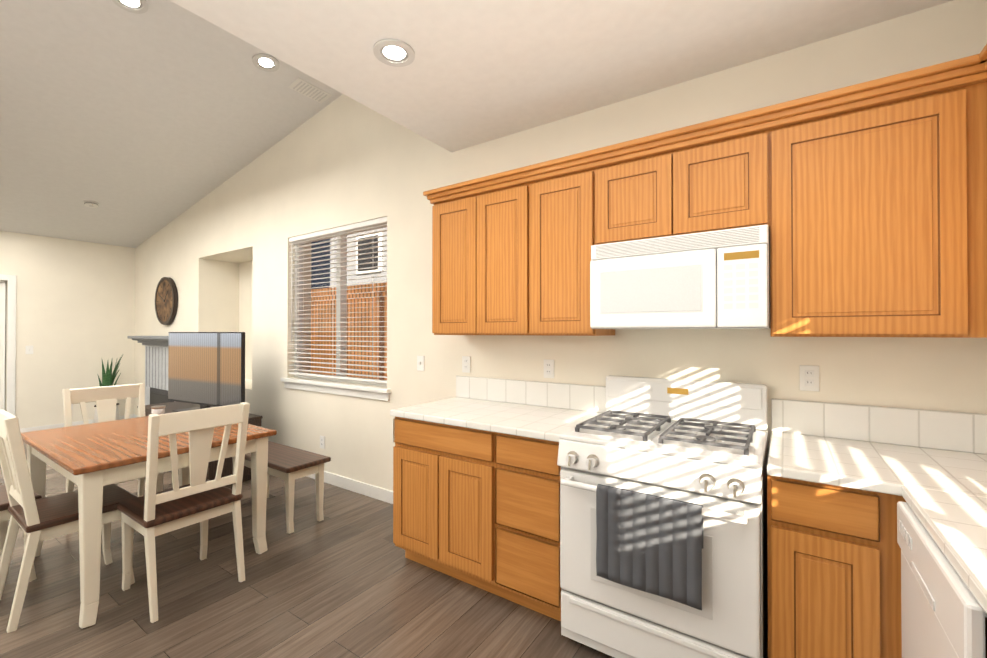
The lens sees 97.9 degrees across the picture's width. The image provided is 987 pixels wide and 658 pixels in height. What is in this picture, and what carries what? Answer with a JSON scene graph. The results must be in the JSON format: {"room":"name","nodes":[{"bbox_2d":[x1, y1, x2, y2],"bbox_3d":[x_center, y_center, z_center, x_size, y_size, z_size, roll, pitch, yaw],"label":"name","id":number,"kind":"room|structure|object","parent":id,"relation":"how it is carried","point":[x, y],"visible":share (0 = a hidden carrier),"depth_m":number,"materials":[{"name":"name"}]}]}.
{"room":"kitchen","nodes":[
{"label":"kitchen","id":0,"kind":"room"},
{"bbox_2d":[0,231,134,428],"bbox_3d":[-7.264,-0.890,4.372,0.150,4.600,5.750,0,0,34],"label":"wall","id":1,"kind":"structure","parent":0,"point":[75,313],"depth_m":6.05,"materials":[{"name":"paint"}]},
{"bbox_2d":[0,274,15,415],"bbox_3d":[-6.628,0.354,5.243,0.118,2.125,1.070,0,0,34],"label":"door frame","id":2,"kind":"structure","parent":1,"relation":"attached to","point":[11,344],"depth_m":5.62,"materials":[{"name":"beige paint"}]},
{"bbox_2d":[26,346,32,353],"bbox_3d":[-6.216,0.280,5.762,0.019,0.115,0.072,0,0,34],"label":"light switch","id":3,"kind":"object","parent":1,"relation":"attached to","point":[29,349],"visible":1,"depth_m":5.76,"materials":[{"name":"white plastic"}]},
{"bbox_2d":[20,414,132,432],"bbox_3d":[-5.939,1.373,6.164,0.017,0.100,1.230,0,0,34],"label":"baseboard","id":4,"kind":"structure","parent":1,"relation":"attached to","point":[45,427],"depth_m":5.94,"materials":[{"name":"white wood"}]},
{"bbox_2d":[0,0,341,247],"bbox_3d":[-3.309,-2.113,1.796,10.142,1.757,6.200,0,0,34],"label":"ceiling","id":5,"kind":"structure","parent":0,"point":[158,115],"depth_m":3.79,"materials":[{"name":"paint"}]},
{"bbox_2d":[83,201,98,207],"bbox_3d":[-4.828,-1.494,5.161,0.140,0.040,0.140,-11,-7,34],"label":"smoke detector","id":6,"kind":"object","parent":5,"relation":"attached to","point":[92,204],"visible":1,"depth_m":5.14,"materials":[{"name":"white plastic"}]},
{"bbox_2d":[112,0,147,13],"bbox_3d":[-2.306,-2.080,2.722,0.190,0.011,0.190,-11,-7,34],"label":"recessed light","id":7,"kind":"object","parent":5,"relation":"in","point":[137,6],"visible":1,"depth_m":2.76,"materials":[{"name":"white metal"}]},
{"bbox_2d":[252,53,279,71],"bbox_3d":[-1.783,-2.086,3.371,0.190,0.011,0.190,-11,-7,34],"label":"recessed light","id":8,"kind":"object","parent":5,"relation":"in","point":[265,62],"visible":1,"depth_m":3.37,"materials":[{"name":"white metal"}]},
{"bbox_2d":[288,78,331,103],"bbox_3d":[-1.597,-2.073,3.752,0.160,0.011,0.320,-11,-7,34],"label":"ceiling vent","id":9,"kind":"object","parent":5,"relation":"in","point":[309,90],"visible":1,"depth_m":3.74,"materials":[{"name":"white metal"}]},
{"bbox_2d":[0,442,767,657],"bbox_3d":[-3.300,1.442,1.764,9.920,0.100,6.200,0,0,34],"label":"floor","id":10,"kind":"structure","parent":0,"point":[345,578],"depth_m":2.21,"materials":[{"name":"brown wood"}]},
{"bbox_2d":[0,484,41,581],"bbox_3d":[-2.829,0.902,2.277,0.450,0.989,0.499,0,0,26],"label":"chair","id":11,"kind":"object","parent":10,"relation":"on","point":[5,515],"visible":0.17,"depth_m":2.39,"materials":[{"name":"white wood"}]},
{"bbox_2d":[0,408,136,632],"bbox_3d":[-2.265,0.902,2.281,0.450,0.989,0.499,0,0,34],"label":"chair","id":12,"kind":"object","parent":10,"relation":"on","point":[37,521],"visible":0.75,"depth_m":2.13,"materials":[{"name":"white wood"}]},
{"bbox_2d":[93,355,122,422],"bbox_3d":[-5.513,0.893,6.147,0.461,1.059,0.312,0,0,34],"label":"snake plant","id":13,"kind":"object","parent":10,"relation":"on","point":[108,377],"visible":0.46,"depth_m":6.13,"materials":[{"name":"green plant"}]},
{"bbox_2d":[62,383,163,496],"bbox_3d":[-2.652,0.908,3.020,0.499,0.989,0.450,0,0,34],"label":"chair","id":14,"kind":"object","parent":10,"relation":"on","point":[105,398],"visible":0.19,"depth_m":3.11,"materials":[{"name":"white wood"}]},
{"bbox_2d":[21,416,276,628],"bbox_3d":[-2.143,1.020,2.674,1.240,0.765,0.940,0,0,34],"label":"dining table","id":15,"kind":"object","parent":10,"relation":"on","point":[91,460],"visible":0.62,"depth_m":2.33,"materials":[{"name":"brown wood"}]},
{"bbox_2d":[151,405,165,413],"bbox_3d":[-2.343,0.589,3.006,0.080,0.102,0.080,0,0,34],"label":"candle jar","id":16,"kind":"object","parent":15,"relation":"on","point":[158,409],"visible":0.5,"depth_m":2.98,"materials":[{"name":"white glass"}]},
{"bbox_2d":[127,336,175,404],"bbox_3d":[-4.532,0.758,5.801,1.560,1.325,0.297,0,0,34],"label":"fireplace","id":17,"kind":"object","parent":10,"relation":"on","point":[156,369],"visible":0.42,"depth_m":5.92,"materials":[{"name":"wood"}]},
{"bbox_2d":[117,402,249,622],"bbox_3d":[-1.687,0.903,2.342,0.499,0.989,0.450,0,0,34],"label":"chair","id":18,"kind":"object","parent":10,"relation":"on","point":[151,514],"visible":1,"depth_m":2.24,"materials":[{"name":"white wood"}]},
{"bbox_2d":[137,402,262,486],"bbox_3d":[-3.013,1.117,4.341,1.670,0.585,0.484,0,0,34],"label":"media console","id":19,"kind":"object","parent":10,"relation":"on","point":[253,419],"visible":0.06,"depth_m":4.00,"materials":[{"name":"wood"}]},
{"bbox_2d":[168,332,244,411],"bbox_3d":[-2.861,0.426,4.239,1.240,0.794,0.240,0,0,27],"label":"flat-screen tv","id":20,"kind":"object","parent":19,"relation":"on","point":[206,369],"visible":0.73,"depth_m":4.20,"materials":[{"name":"black"}]},
{"bbox_2d":[232,441,330,533],"bbox_3d":[-1.645,1.173,3.266,0.860,0.462,0.340,0,0,34],"label":"bench","id":21,"kind":"object","parent":10,"relation":"on","point":[289,465],"visible":0.6,"depth_m":3.10,"materials":[{"name":"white wood"}]},
{"bbox_2d":[390,412,449,575],"bbox_3d":[-0.247,0.959,2.697,0.435,0.879,0.631,0,0,34],"label":"base cabinet","id":22,"kind":"object","parent":10,"relation":"on","point":[421,450],"depth_m":2.43,"materials":[{"name":"brown wood"}]},
{"bbox_2d":[450,424,493,593],"bbox_3d":[-0.003,0.957,2.532,0.435,0.879,0.631,0,0,34],"label":"base cabinet","id":23,"kind":"object","parent":10,"relation":"on","point":[476,484],"depth_m":2.23,"materials":[{"name":"brown wood"}]},
{"bbox_2d":[494,428,560,620],"bbox_3d":[0.297,0.956,2.329,0.441,0.879,0.631,0,0,34],"label":"base cabinet","id":24,"kind":"object","parent":10,"relation":"on","point":[526,469],"depth_m":2.05,"materials":[{"name":"brown wood"}]},
{"bbox_2d":[390,396,603,439],"bbox_3d":[0.018,0.500,2.518,1.110,0.035,0.636,0,0,34],"label":"countertop","id":25,"kind":"structure","parent":24,"relation":"on","point":[528,419],"depth_m":2.43,"materials":[{"name":"white tile"}]},
{"bbox_2d":[557,375,767,657],"bbox_3d":[0.768,0.825,1.930,0.766,1.135,0.713,0,0,34],"label":"range","id":26,"kind":"object","parent":10,"relation":"on","point":[719,473],"visible":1,"depth_m":1.73,"materials":[{"name":"metal"}]},
{"bbox_2d":[596,484,702,610],"bbox_3d":[0.584,0.810,1.637,0.385,0.361,0.046,0,0,34],"label":"towel","id":27,"kind":"object","parent":26,"relation":"hanging from","point":[651,544],"visible":1,"depth_m":1.61,"materials":[{"name":"grey fabric"}]},
{"bbox_2d":[767,447,861,657],"bbox_3d":[1.256,0.951,1.680,0.295,0.879,0.631,0,0,34],"label":"base cabinet","id":28,"kind":"object","parent":10,"relation":"on","point":[806,518],"depth_m":1.44,"materials":[{"name":"brown wood"}]},
{"bbox_2d":[767,428,986,495],"bbox_3d":[1.539,0.493,1.489,0.982,0.035,0.636,0,0,34],"label":"countertop","id":29,"kind":"structure","parent":28,"relation":"on","point":[868,463],"depth_m":1.52,"materials":[{"name":"white tile"}]},
{"bbox_2d":[846,484,901,657],"bbox_3d":[1.630,0.949,1.414,0.751,0.879,0.652,0,0,34],"label":"base cabinet","id":30,"kind":"object","parent":10,"relation":"on","point":[873,551],"depth_m":1.35,"materials":[{"name":"brown wood"}]},
{"bbox_2d":[902,484,986,611],"bbox_3d":[0.506,0.480,-0.345,0.637,0.035,3.561,0,0,34],"label":"countertop","id":31,"kind":"structure","parent":30,"relation":"on","point":[956,521],"depth_m":1.04,"materials":[{"name":"white tile"}]},
{"bbox_2d":[897,501,986,657],"bbox_3d":[1.309,0.948,0.869,0.638,0.875,0.602,0,0,34],"label":"dishwasher","id":32,"kind":"object","parent":10,"relation":"on","point":[943,614],"visible":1,"depth_m":1.00,"materials":[{"name":"plastic"}]},
{"bbox_2d":[971,592,986,657],"bbox_3d":[1.018,0.942,0.403,0.632,0.879,0.488,0,0,34],"label":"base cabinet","id":33,"kind":"object","parent":10,"relation":"on","point":[980,601],"depth_m":0.77,"materials":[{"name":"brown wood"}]},
{"bbox_2d":[134,0,986,490],"bbox_3d":[-1.560,-0.890,4.352,9.620,4.600,0.610,0,0,34],"label":"wall","id":34,"kind":"structure","parent":0,"point":[220,256],"depth_m":3.25,"materials":[{"name":"paint"}]},
{"bbox_2d":[155,277,177,324],"bbox_3d":[-4.540,-0.389,5.959,0.660,0.660,0.054,0,0,34],"label":"wall clock","id":35,"kind":"object","parent":34,"relation":"attached to","point":[166,299],"visible":1,"depth_m":5.91,"materials":[{"name":"wood"}]},
{"bbox_2d":[320,435,324,448],"bbox_3d":[-1.585,1.047,3.981,0.072,0.115,0.008,0,0,34],"label":"electrical outlet","id":36,"kind":"object","parent":34,"relation":"attached to","point":[322,441],"visible":1,"depth_m":3.97,"materials":[{"name":"plastic"}]},
{"bbox_2d":[281,217,390,400],"bbox_3d":[-1.445,-0.168,3.955,1.550,1.510,0.180,0,0,34],"label":"dining room window","id":37,"kind":"structure","parent":34,"relation":"in","point":[341,233],"depth_m":3.97,"materials":[{"name":"plastic"}]},
{"bbox_2d":[307,471,392,503],"bbox_3d":[-1.458,1.357,3.890,2.870,0.100,0.014,0,0,34],"label":"baseboard","id":38,"kind":"structure","parent":34,"relation":"attached to","point":[373,491],"depth_m":3.68,"materials":[{"name":"white wood"}]},
{"bbox_2d":[417,356,423,370],"bbox_3d":[-0.560,0.262,3.288,0.072,0.115,0.019,0,0,34],"label":"light switch","id":39,"kind":"object","parent":34,"relation":"attached to","point":[420,363],"visible":1,"depth_m":3.29,"materials":[{"name":"white plastic"}]},
{"bbox_2d":[427,176,486,334],"bbox_3d":[-0.133,-0.419,2.810,0.428,0.915,0.332,0,0,34],"label":"upper cabinet","id":40,"kind":"object","parent":34,"relation":"attached to","point":[459,212],"depth_m":2.66,"materials":[{"name":"brown wood"}]},
{"bbox_2d":[462,356,469,372],"bbox_3d":[-0.194,0.251,3.045,0.072,0.115,0.008,0,0,34],"label":"electrical outlet","id":41,"kind":"object","parent":34,"relation":"attached to","point":[466,364],"visible":1,"depth_m":3.04,"materials":[{"name":"plastic"}]},
{"bbox_2d":[487,164,538,334],"bbox_3d":[0.138,-0.420,2.627,0.500,0.915,0.332,0,0,34],"label":"upper cabinet","id":42,"kind":"object","parent":34,"relation":"attached to","point":[512,197],"depth_m":2.45,"materials":[{"name":"brown wood"}]},
{"bbox_2d":[544,359,553,377],"bbox_3d":[0.345,0.248,2.681,0.072,0.115,0.008,0,0,34],"label":"electrical outlet","id":43,"kind":"object","parent":34,"relation":"attached to","point":[548,368],"visible":1,"depth_m":2.68,"materials":[{"name":"plastic"}]},
{"bbox_2d":[539,152,614,335],"bbox_3d":[0.413,-0.421,2.441,0.451,0.915,0.332,0,0,34],"label":"upper cabinet","id":44,"kind":"object","parent":34,"relation":"attached to","point":[566,187],"depth_m":2.26,"materials":[{"name":"brown wood"}]},
{"bbox_2d":[595,128,690,244],"bbox_3d":[0.784,-0.650,2.192,0.443,0.460,0.332,0,0,34],"label":"upper cabinet","id":45,"kind":"object","parent":34,"relation":"attached to","point":[643,187],"depth_m":2.04,"materials":[{"name":"brown wood"}]},
{"bbox_2d":[590,225,770,328],"bbox_3d":[0.889,-0.208,2.069,0.742,0.416,0.413,0,0,34],"label":"microwave","id":46,"kind":"object","parent":45,"relation":"attached to","point":[718,279],"visible":0.98,"depth_m":1.87,"materials":[{"name":"white plastic"}]},
{"bbox_2d":[691,108,762,232],"bbox_3d":[1.038,-0.652,2.020,0.443,0.460,0.332,0,0,34],"label":"upper cabinet","id":47,"kind":"object","parent":34,"relation":"attached to","point":[727,155],"depth_m":1.84,"materials":[{"name":"brown wood"}]},
{"bbox_2d":[800,365,818,390],"bbox_3d":[1.430,0.223,1.946,0.072,0.115,0.008,0,0,34],"label":"electrical outlet","id":48,"kind":"object","parent":34,"relation":"attached to","point":[809,377],"visible":1,"depth_m":1.95,"materials":[{"name":"plastic"}]},
{"bbox_2d":[763,44,986,337],"bbox_3d":[1.467,-0.427,1.686,0.641,0.915,0.401,0,0,34],"label":"upper cabinet","id":49,"kind":"object","parent":34,"relation":"attached to","point":[866,202],"depth_m":1.56,"materials":[{"name":"brown wood"}]},
{"bbox_2d":[170,0,952,151],"bbox_3d":[-0.576,-1.947,-0.056,3.140,1.271,6.000,0,0,34],"label":"ceiling","id":50,"kind":"structure","parent":0,"point":[475,72],"depth_m":1.96,"materials":[{"name":"paint"}]},
{"bbox_2d":[373,38,414,66],"bbox_3d":[-0.464,-1.291,2.014,0.190,0.011,0.190,0,0,34],"label":"recessed light","id":51,"kind":"object","parent":50,"relation":"in","point":[394,52],"visible":1,"depth_m":2.01,"materials":[{"name":"white metal"}]},
{"label":"outside","id":52,"kind":"structure","parent":0,"visible":0},
{"bbox_3d":[0.011,1.623,8.940,50.000,0.240,70.000,0,0,34],"label":"ground","id":53,"kind":"structure","parent":52,"visible":0},
{"bbox_2d":[311,282,386,379],"bbox_3d":[-2.220,0.371,7.217,20.245,2.240,0.110,0,0,34],"label":"fence","id":54,"kind":"object","parent":53,"relation":"on","point":[332,309],"depth_m":7.35,"materials":[{"name":"brown wood"}]},
{"bbox_2d":[330,227,386,287],"bbox_3d":[-0.105,-2.190,16.291,9.200,7.491,9.016,0,0,34],"label":"neighbouring house","id":55,"kind":"structure","parent":53,"relation":"on","point":[364,261],"depth_m":14.21,"materials":[{"name":"plastic"}]}
]}

